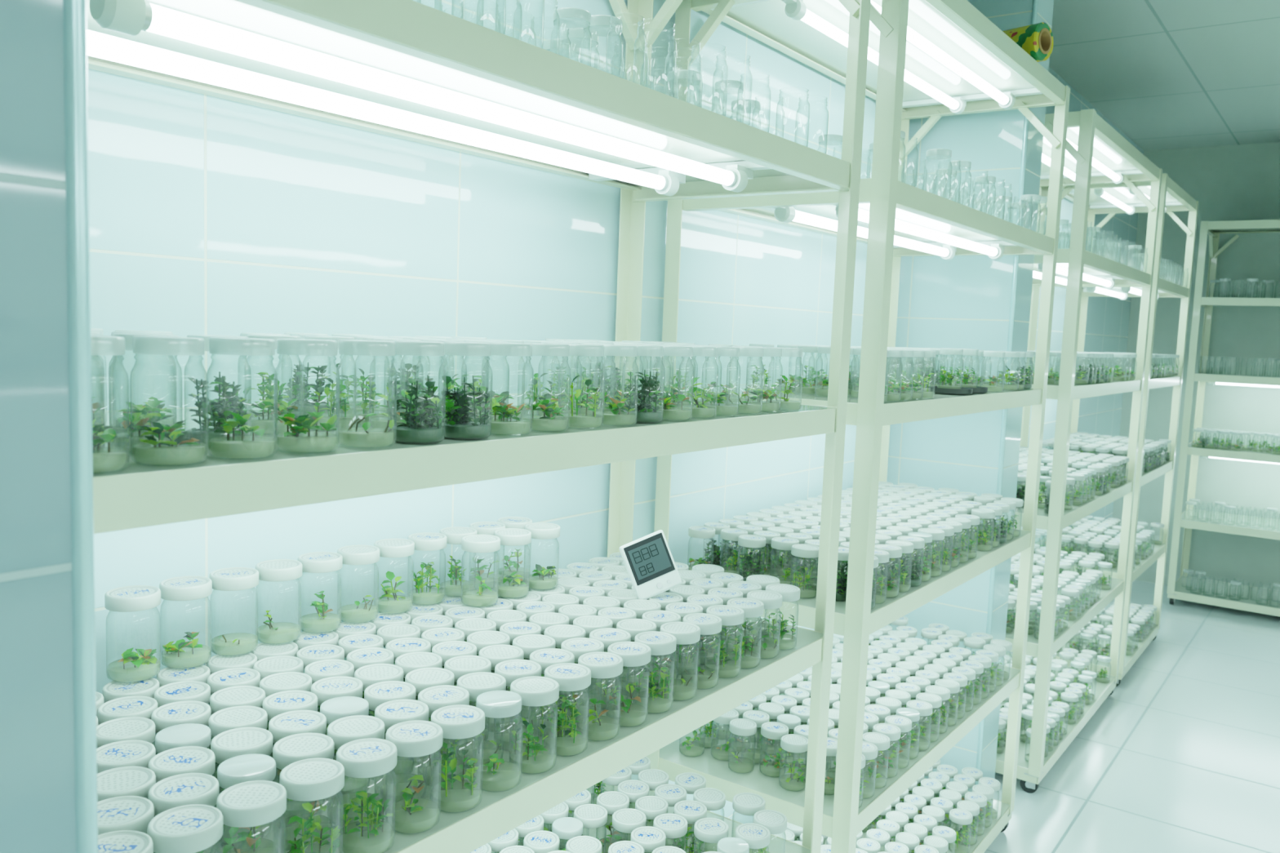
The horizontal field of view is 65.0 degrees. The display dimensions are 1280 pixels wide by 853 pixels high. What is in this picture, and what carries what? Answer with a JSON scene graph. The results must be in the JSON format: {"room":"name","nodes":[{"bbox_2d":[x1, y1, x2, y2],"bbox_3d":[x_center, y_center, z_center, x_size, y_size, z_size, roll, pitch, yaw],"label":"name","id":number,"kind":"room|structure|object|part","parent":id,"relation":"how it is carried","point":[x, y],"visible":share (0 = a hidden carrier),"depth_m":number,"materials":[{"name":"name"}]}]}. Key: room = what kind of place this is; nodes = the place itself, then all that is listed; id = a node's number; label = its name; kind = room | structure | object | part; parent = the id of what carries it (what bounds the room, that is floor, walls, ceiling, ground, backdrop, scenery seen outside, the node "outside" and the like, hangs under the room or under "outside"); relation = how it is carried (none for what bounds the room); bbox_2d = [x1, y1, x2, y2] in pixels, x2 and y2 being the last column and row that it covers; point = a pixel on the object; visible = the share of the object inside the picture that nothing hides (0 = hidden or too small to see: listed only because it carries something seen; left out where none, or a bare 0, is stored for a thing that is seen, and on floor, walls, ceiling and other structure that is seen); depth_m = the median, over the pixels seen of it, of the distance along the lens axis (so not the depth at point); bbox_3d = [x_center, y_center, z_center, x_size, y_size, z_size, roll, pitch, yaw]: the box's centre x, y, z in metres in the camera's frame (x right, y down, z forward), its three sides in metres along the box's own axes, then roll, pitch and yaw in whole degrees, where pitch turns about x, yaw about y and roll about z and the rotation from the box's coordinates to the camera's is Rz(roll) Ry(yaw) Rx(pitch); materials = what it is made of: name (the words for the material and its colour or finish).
{"room":"laboratory","nodes":[
{"label":"laboratory","id":0,"kind":"room"},
{"bbox_2d":[0,0,76,852],"bbox_3d":[-1.293,0.082,0.034,0.730,2.990,2.118,6,7,36],"label":"wall pillar","id":1,"kind":"structure","parent":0,"point":[37,791],"depth_m":0.65,"materials":[{"name":"paint"}]},
{"bbox_2d":[62,0,97,852],"bbox_3d":[-0.375,0.056,0.674,0.015,2.990,0.015,6,7,36],"label":"trim","id":2,"kind":"structure","parent":1,"relation":"attached to","point":[75,33],"depth_m":0.66,"materials":[{"name":"white metal"}]},
{"bbox_2d":[87,0,1143,823],"bbox_3d":[0.593,-0.161,3.305,0.100,2.990,9.640,6,7,36],"label":"wall","id":3,"kind":"structure","parent":0,"point":[209,215],"depth_m":1.86,"materials":[{"name":"tile"}]},
{"bbox_2d":[882,0,1053,791],"bbox_3d":[1.122,-0.167,3.581,0.430,2.990,0.210,6,7,36],"label":"wall pillar","id":4,"kind":"structure","parent":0,"point":[960,301],"depth_m":3.46,"materials":[{"name":"paint"}]},
{"bbox_2d":[974,0,1038,785],"bbox_3d":[1.233,-0.143,3.373,0.016,2.990,0.016,6,7,36],"label":"trim","id":5,"kind":"structure","parent":4,"relation":"attached to","point":[1034,12],"depth_m":3.36,"materials":[{"name":"white metal"}]},
{"bbox_2d":[984,580,1279,852],"bbox_3d":[1.790,1.513,2.541,3.220,0.100,9.640,6,7,36],"label":"floor","id":6,"kind":"structure","parent":0,"point":[1183,755],"depth_m":4.04,"materials":[{"name":"tile"}]},
{"bbox_2d":[86,0,871,852],"bbox_3d":[-0.280,0.251,1.588,0.575,2.432,1.534,6,7,36],"label":"shelving rack","id":7,"kind":"object","parent":6,"relation":"on","point":[411,39],"visible":0.48,"depth_m":1.42,"materials":[{"name":"white metal"}]},
{"bbox_2d":[86,0,771,195],"bbox_3d":[-0.261,-0.451,1.496,0.488,0.059,1.240,6,7,36],"label":"lamp","id":8,"kind":"object","parent":7,"relation":"attached to","point":[130,17],"visible":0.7,"depth_m":1.27,"materials":[{"name":"white plastic"}]},
{"bbox_2d":[90,328,802,474],"bbox_3d":[-0.219,-0.070,1.482,0.387,0.116,1.371,6,7,36],"label":"jars","id":9,"kind":"object","parent":7,"relation":"on","point":[151,437],"visible":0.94,"depth_m":1.21,"materials":[{"name":"clear glass"}]},
{"bbox_2d":[95,516,799,852],"bbox_3d":[-0.258,0.329,1.568,0.484,0.232,1.393,6,7,36],"label":"jars","id":10,"kind":"object","parent":7,"relation":"on","point":[286,740],"visible":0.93,"depth_m":1.38,"materials":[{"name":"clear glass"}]},
{"bbox_2d":[619,529,681,599],"bbox_3d":[0.017,0.256,1.858,0.118,0.127,0.051,0,6,-24],"label":"thermometer","id":11,"kind":"object","parent":10,"relation":"attached to","point":[648,560],"visible":0.99,"depth_m":1.84,"materials":[{"name":"white plastic"}]},
{"bbox_2d":[542,5,622,64],"label":"glass jars","id":12,"kind":"object","parent":7,"relation":"in","point":[584,25],"depth_m":1.49,"materials":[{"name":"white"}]},
{"bbox_2d":[470,756,787,852],"bbox_3d":[-0.285,0.849,1.623,0.500,0.116,1.392,6,7,36],"label":"jars","id":13,"kind":"object","parent":7,"relation":"on","point":[642,823],"visible":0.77,"depth_m":1.99,"materials":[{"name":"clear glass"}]},
{"bbox_2d":[663,53,702,107],"label":"glass jars","id":14,"kind":"object","parent":7,"relation":"in","point":[679,77],"depth_m":1.75,"materials":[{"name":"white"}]},
{"bbox_2d":[711,65,760,117],"label":"glass jars","id":15,"kind":"object","parent":7,"relation":"in","point":[744,105],"depth_m":1.78,"materials":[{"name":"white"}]},
{"bbox_2d":[646,0,1070,852],"bbox_3d":[0.662,0.164,2.873,0.575,2.432,1.374,6,7,36],"label":"shelving rack","id":16,"kind":"object","parent":6,"relation":"on","point":[958,28],"visible":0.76,"depth_m":2.46,"materials":[{"name":"white metal"}]},
{"bbox_2d":[679,666,812,791],"label":"jars","id":17,"kind":"object","parent":16,"relation":"on","point":[768,715],"depth_m":2.54,"materials":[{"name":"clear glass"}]},
{"bbox_2d":[687,495,822,598],"label":"jars","id":18,"kind":"object","parent":16,"relation":"on","point":[787,536],"depth_m":2.53,"materials":[{"name":"clear glass"}]},
{"bbox_2d":[746,343,831,396],"label":"jars","id":19,"kind":"object","parent":16,"relation":"on","point":[820,386],"depth_m":2.41,"materials":[{"name":"clear glass"}]},
{"bbox_2d":[771,204,838,231],"bbox_3d":[0.433,-0.499,2.282,0.253,0.059,0.475,6,7,36],"label":"lamp","id":20,"kind":"object","parent":16,"relation":"attached to","point":[786,214],"depth_m":2.41,"materials":[{"name":"white plastic"}]},
{"bbox_2d":[781,0,848,47],"bbox_3d":[0.429,-0.975,2.359,0.080,0.059,0.396,6,7,36],"label":"lamp","id":21,"kind":"object","parent":16,"relation":"attached to","point":[796,10],"depth_m":2.38,"materials":[{"name":"white plastic"}]},
{"bbox_2d":[817,133,842,150],"label":"glass jars","id":22,"kind":"object","parent":16,"relation":"in","point":[837,139],"depth_m":2.23,"materials":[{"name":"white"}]},
{"bbox_2d":[823,633,844,799],"label":"jars","id":23,"kind":"object","parent":16,"relation":"on","point":[837,655],"depth_m":2.57,"materials":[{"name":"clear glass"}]},
{"bbox_2d":[835,488,853,601],"label":"jars","id":24,"kind":"object","parent":16,"relation":"on","point":[846,495],"depth_m":2.45,"materials":[{"name":"clear glass"}]},
{"bbox_2d":[847,346,861,398],"label":"jars","id":25,"kind":"object","parent":16,"relation":"on","point":[853,381],"depth_m":2.56,"materials":[{"name":"clear glass"}]},
{"bbox_2d":[773,760,1000,852],"bbox_3d":[0.637,1.224,2.951,0.499,0.116,1.249,6,7,36],"label":"jars","id":26,"kind":"object","parent":16,"relation":"in","point":[970,810],"visible":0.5,"depth_m":3.06,"materials":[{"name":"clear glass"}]},
{"bbox_2d":[858,616,1012,808],"label":"jars","id":27,"kind":"object","parent":16,"relation":"on","point":[904,694],"depth_m":2.86,"materials":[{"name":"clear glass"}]},
{"bbox_2d":[871,481,1023,608],"label":"jars","id":28,"kind":"object","parent":16,"relation":"on","point":[914,522],"depth_m":2.80,"materials":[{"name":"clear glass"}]},
{"bbox_2d":[925,148,971,194],"label":"glass jars","id":29,"kind":"object","parent":16,"relation":"in","point":[953,166],"depth_m":2.48,"materials":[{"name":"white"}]},
{"bbox_2d":[925,347,973,395],"bbox_3d":[0.835,-0.149,2.700,0.122,0.121,0.122,6,7,36],"label":"plate","id":30,"kind":"object","parent":16,"relation":"on","point":[940,388],"visible":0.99,"depth_m":2.67,"materials":[{"name":"rubber"}]},
{"bbox_3d":[0.833,-0.097,2.705,0.122,0.016,0.122,6,7,36],"label":"black dish","id":31,"kind":"part","parent":30,"relation":"part of","materials":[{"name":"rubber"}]},
{"bbox_2d":[937,347,963,389],"bbox_3d":[0.835,-0.152,2.700,0.064,0.116,0.064,6,7,36],"label":"jar","id":32,"kind":"object","parent":30,"relation":"on","point":[943,350],"depth_m":2.69,"materials":[{"name":"clear glass"}]},
{"bbox_2d":[893,218,1016,259],"bbox_3d":[0.814,-0.527,2.723,0.348,0.059,1.103,6,7,36],"label":"lamp","id":33,"kind":"object","parent":16,"relation":"attached to","point":[945,246],"depth_m":2.99,"materials":[{"name":"white plastic"}]},
{"bbox_2d":[884,346,1033,402],"label":"jars","id":34,"kind":"object","parent":16,"relation":"on","point":[899,386],"depth_m":2.89,"materials":[{"name":"clear glass"}]},
{"bbox_2d":[953,348,987,393],"bbox_3d":[0.911,-0.156,2.805,0.122,0.121,0.122,6,7,36],"label":"plate","id":35,"kind":"object","parent":16,"relation":"on","point":[976,389],"visible":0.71,"depth_m":2.78,"materials":[{"name":"rubber"}]},
{"bbox_2d":[953,348,978,387],"bbox_3d":[0.911,-0.159,2.804,0.064,0.116,0.064,6,7,36],"label":"jar","id":36,"kind":"object","parent":35,"relation":"on","point":[973,352],"depth_m":2.79,"materials":[{"name":"clear glass"}]},
{"bbox_3d":[0.909,-0.104,2.810,0.122,0.016,0.122,6,7,36],"label":"black dish","id":37,"kind":"part","parent":35,"relation":"part of","materials":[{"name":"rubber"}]},
{"bbox_2d":[902,26,1042,114],"bbox_3d":[0.818,-1.002,2.795,0.424,0.059,0.948,6,7,36],"label":"lamp","id":38,"kind":"object","parent":16,"relation":"attached to","point":[1006,100],"depth_m":2.99,"materials":[{"name":"white plastic"}]},
{"bbox_2d":[973,175,995,185],"label":"glass jars","id":39,"kind":"object","parent":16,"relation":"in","point":[979,180],"depth_m":2.66},
{"bbox_2d":[972,188,1047,218],"label":"glass jars","id":40,"kind":"object","parent":16,"relation":"in","point":[1030,198],"depth_m":3.06},
{"bbox_2d":[1002,22,1053,62],"bbox_3d":[1.097,-1.093,2.884,0.104,0.104,0.144,-2,7,-40],"label":"roll","id":41,"kind":"object","parent":16,"relation":"on","point":[1036,39],"visible":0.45,"depth_m":2.83,"materials":[{"name":"paper"}]},
{"bbox_2d":[995,108,1162,793],"bbox_3d":[1.657,0.071,4.229,0.575,2.432,1.364,6,7,36],"label":"shelving rack","id":42,"kind":"object","parent":6,"relation":"on","point":[1093,136],"visible":0.39,"depth_m":3.72,"materials":[{"name":"white metal"}]},
{"bbox_2d":[1005,552,1020,632],"label":"jars","id":43,"kind":"object","parent":42,"relation":"on","point":[1015,565],"depth_m":3.93,"materials":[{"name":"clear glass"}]},
{"bbox_2d":[1027,543,1045,639],"label":"jars","id":44,"kind":"object","parent":42,"relation":"on","point":[1037,568],"depth_m":3.99,"materials":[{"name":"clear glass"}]},
{"bbox_2d":[1032,263,1042,279],"bbox_3d":[1.454,-0.594,3.672,0.232,0.059,0.768,6,7,36],"label":"lamp","id":45,"kind":"object","parent":42,"relation":"attached to","point":[1037,275],"depth_m":4.07,"materials":[{"name":"white plastic"}]},
{"bbox_2d":[1040,174,1049,179],"bbox_3d":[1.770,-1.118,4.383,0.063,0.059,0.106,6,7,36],"label":"lamp","id":46,"kind":"object","parent":42,"relation":"attached to","point":[1042,177],"depth_m":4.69,"materials":[{"name":"white plastic"}]},
{"bbox_2d":[1041,153,1050,166],"bbox_3d":[1.613,-1.085,3.978,0.047,0.059,0.287,6,7,36],"label":"lamp","id":47,"kind":"object","parent":42,"relation":"attached to","point":[1045,159],"depth_m":4.06,"materials":[{"name":"white plastic"}]},
{"bbox_2d":[996,648,1111,762],"bbox_3d":[1.635,1.130,4.312,0.500,0.114,1.248,6,7,36],"label":"jars","id":48,"kind":"object","parent":42,"relation":"in","point":[1059,709],"visible":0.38,"depth_m":4.21,"materials":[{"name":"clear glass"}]},
{"bbox_2d":[1055,265,1067,285],"bbox_3d":[1.629,-0.606,3.869,0.239,0.059,1.141,6,7,36],"label":"lamp","id":49,"kind":"object","parent":42,"relation":"attached to","point":[1059,279],"depth_m":4.34,"materials":[{"name":"white plastic"}]},
{"bbox_2d":[1058,219,1071,248],"label":"glass jars","id":50,"kind":"object","parent":42,"relation":"in","point":[1064,224],"depth_m":3.73},
{"bbox_2d":[1063,167,1075,181],"bbox_3d":[1.832,-1.107,4.293,0.067,0.059,0.361,6,7,36],"label":"lamp","id":51,"kind":"object","parent":42,"relation":"attached to","point":[1068,173],"depth_m":4.38,"materials":[{"name":"white plastic"}]},
{"bbox_2d":[1016,446,1129,513],"bbox_3d":[1.671,0.205,4.222,0.500,0.114,1.250,6,7,36],"label":"jars","id":52,"kind":"object","parent":42,"relation":"on","point":[1087,464],"visible":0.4,"depth_m":4.15,"materials":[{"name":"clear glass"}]},
{"bbox_2d":[1026,350,1137,384],"bbox_3d":[1.776,-0.247,4.114,0.283,0.114,1.247,6,7,36],"label":"jars","id":53,"kind":"object","parent":42,"relation":"on","point":[1092,374],"visible":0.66,"depth_m":3.93,"materials":[{"name":"clear glass"}]},
{"bbox_2d":[1053,550,1112,636],"label":"jars","id":54,"kind":"object","parent":42,"relation":"on","point":[1072,585],"depth_m":4.18,"materials":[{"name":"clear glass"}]},
{"bbox_2d":[1082,273,1122,288],"bbox_3d":[1.897,-0.615,4.069,0.190,0.059,0.978,6,7,36],"label":"lamp","id":55,"kind":"object","parent":42,"relation":"attached to","point":[1108,282],"depth_m":4.43,"materials":[{"name":"white plastic"}]},
{"bbox_2d":[1085,222,1123,262],"label":"glass jars","id":56,"kind":"object","parent":42,"relation":"in","point":[1091,233],"depth_m":3.94,"materials":[{"name":"green"}]},
{"bbox_2d":[1091,156,1143,184],"bbox_3d":[1.964,-1.090,4.169,0.199,0.059,0.728,6,7,36],"label":"lamp","id":57,"kind":"object","parent":42,"relation":"attached to","point":[1117,177],"depth_m":4.44,"materials":[{"name":"white plastic"}]},
{"bbox_2d":[1124,241,1142,260],"label":"glass jars","id":58,"kind":"object","parent":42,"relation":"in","point":[1137,246],"depth_m":4.31},
{"bbox_2d":[1005,173,1198,686],"bbox_3d":[2.427,0.000,5.280,0.575,2.432,1.034,6,7,36],"label":"shelving rack","id":59,"kind":"object","parent":6,"relation":"on","point":[1171,192],"visible":0.49,"depth_m":5.16,"materials":[{"name":"white metal"}]},
{"bbox_2d":[1066,602,1114,657],"label":"jars","id":60,"kind":"object","parent":59,"relation":"in","point":[1093,629],"depth_m":5.10,"materials":[{"name":"clear glass"}]},
{"bbox_2d":[1060,515,1121,568],"label":"jars","id":61,"kind":"object","parent":59,"relation":"on","point":[1081,538],"depth_m":5.20,"materials":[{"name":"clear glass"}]},
{"bbox_2d":[1068,431,1128,473],"label":"jars","id":62,"kind":"object","parent":59,"relation":"on","point":[1091,443],"depth_m":5.17,"materials":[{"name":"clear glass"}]},
{"bbox_2d":[1092,351,1136,376],"label":"jars","id":63,"kind":"object","parent":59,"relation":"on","point":[1130,366],"depth_m":5.01,"materials":[{"name":"clear glass"}]},
{"bbox_2d":[1083,286,1164,300],"bbox_3d":[2.461,-0.703,5.208,0.488,0.059,0.870,6,7,36],"label":"lamp","id":64,"kind":"object","parent":59,"relation":"attached to","point":[1123,295],"visible":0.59,"depth_m":5.08,"materials":[{"name":"white plastic"}]},
{"bbox_2d":[1089,188,1183,214],"bbox_3d":[2.479,-1.166,5.163,0.488,0.059,0.870,6,7,36],"label":"lamp","id":65,"kind":"object","parent":59,"relation":"attached to","point":[1129,208],"visible":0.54,"depth_m":5.37,"materials":[{"name":"white plastic"}]},
{"bbox_2d":[1125,603,1157,655],"label":"jars","id":66,"kind":"object","parent":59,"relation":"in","point":[1137,633],"depth_m":5.37,"materials":[{"name":"clear glass"}]},
{"bbox_2d":[1133,521,1164,568],"label":"jars","id":67,"kind":"object","parent":59,"relation":"on","point":[1142,537],"depth_m":5.23,"materials":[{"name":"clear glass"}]},
{"bbox_2d":[1142,439,1171,474],"label":"jars","id":68,"kind":"object","parent":59,"relation":"on","point":[1151,460],"depth_m":5.21,"materials":[{"name":"clear glass"}]},
{"bbox_2d":[1130,253,1184,284],"bbox_3d":[2.614,-0.788,5.111,0.207,0.112,0.885,6,7,36],"label":"glass jars","id":69,"kind":"object","parent":59,"relation":"in","point":[1134,255],"visible":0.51,"depth_m":4.78,"materials":[{"name":"green"}]},
{"bbox_2d":[1150,353,1179,377],"label":"jars","id":70,"kind":"object","parent":59,"relation":"on","point":[1157,371],"depth_m":5.14,"materials":[{"name":"clear glass"}]},
{"bbox_2d":[1166,219,1279,616],"bbox_3d":[4.202,-0.013,6.130,1.504,2.432,0.575,6,7,36],"label":"shelving rack","id":71,"kind":"object","parent":6,"relation":"on","point":[1180,589],"visible":0.97,"depth_m":6.34,"materials":[{"name":"white metal"}]},
{"bbox_2d":[1184,498,1199,510],"label":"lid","id":72,"kind":"object","parent":71,"relation":"in","point":[1197,500],"depth_m":6.39,"materials":[{"name":"white plastic"}]},
{"bbox_2d":[1183,568,1205,580],"label":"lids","id":73,"kind":"object","parent":71,"relation":"in","point":[1187,571],"depth_m":6.51,"materials":[{"name":"white plastic"}]},
{"bbox_2d":[1209,278,1234,296],"label":"glass jars","id":74,"kind":"object","parent":71,"relation":"in","point":[1220,280],"depth_m":6.23,"materials":[{"name":"green"}]},
{"bbox_2d":[1214,501,1238,520],"label":"glass jars","id":75,"kind":"object","parent":71,"relation":"in","point":[1217,503],"depth_m":6.35,"materials":[{"name":"green"}]},
{"bbox_2d":[1227,577,1241,588],"label":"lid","id":76,"kind":"object","parent":71,"relation":"in","point":[1232,582],"depth_m":6.24,"materials":[{"name":"white plastic"}]},
{"bbox_2d":[1191,427,1279,454],"bbox_3d":[4.080,0.126,6.016,1.352,0.114,0.211,6,7,36],"label":"jars","id":77,"kind":"object","parent":71,"relation":"on","point":[1238,447],"visible":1,"depth_m":6.26,"materials":[{"name":"clear glass"}]},
{"bbox_2d":[1198,356,1279,377],"bbox_3d":[4.097,-0.337,5.973,1.352,0.113,0.212,6,7,36],"label":"glass jars","id":78,"kind":"object","parent":71,"relation":"in","point":[1269,358],"visible":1,"depth_m":6.20,"materials":[{"name":"green"}]},
{"bbox_2d":[1200,456,1279,464],"bbox_3d":[4.188,0.219,6.146,1.340,0.059,0.488,6,7,36],"label":"lamp","id":79,"kind":"object","parent":71,"relation":"attached to","point":[1203,457],"visible":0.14,"depth_m":6.26,"materials":[{"name":"white plastic"}]},
{"bbox_2d":[1207,382,1279,387],"bbox_3d":[4.207,-0.244,6.101,1.340,0.059,0.488,6,7,36],"label":"lamp","id":80,"kind":"object","parent":71,"relation":"attached to","point":[1208,383],"visible":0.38,"depth_m":6.22,"materials":[{"name":"white plastic"}]},
{"bbox_2d":[1243,278,1274,297],"label":"glass jars","id":81,"kind":"object","parent":71,"relation":"in","point":[1248,279],"depth_m":6.14,"materials":[{"name":"green"}]},
{"bbox_2d":[1266,507,1278,517],"label":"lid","id":82,"kind":"object","parent":71,"relation":"in","point":[1274,509],"depth_m":6.22,"materials":[{"name":"white plastic"}]},
{"bbox_2d":[1273,582,1279,586],"label":"glass jars","id":83,"kind":"object","parent":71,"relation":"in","point":[1277,584],"depth_m":6.23,"materials":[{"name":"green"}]},
{"bbox_2d":[1048,0,1279,151],"bbox_3d":[1.911,-1.560,2.243,3.220,0.100,9.640,6,7,36],"label":"ceiling","id":84,"kind":"structure","parent":0,"point":[1168,74],"depth_m":4.83,"materials":[{"name":"tile"}]},
{"bbox_2d":[1111,142,1279,591],"bbox_3d":[4.666,-0.285,6.233,3.020,2.990,0.100,6,7,36],"label":"wall","id":85,"kind":"structure","parent":0,"point":[1238,182],"depth_m":6.71,"materials":[{"name":"paint"}]}
]}

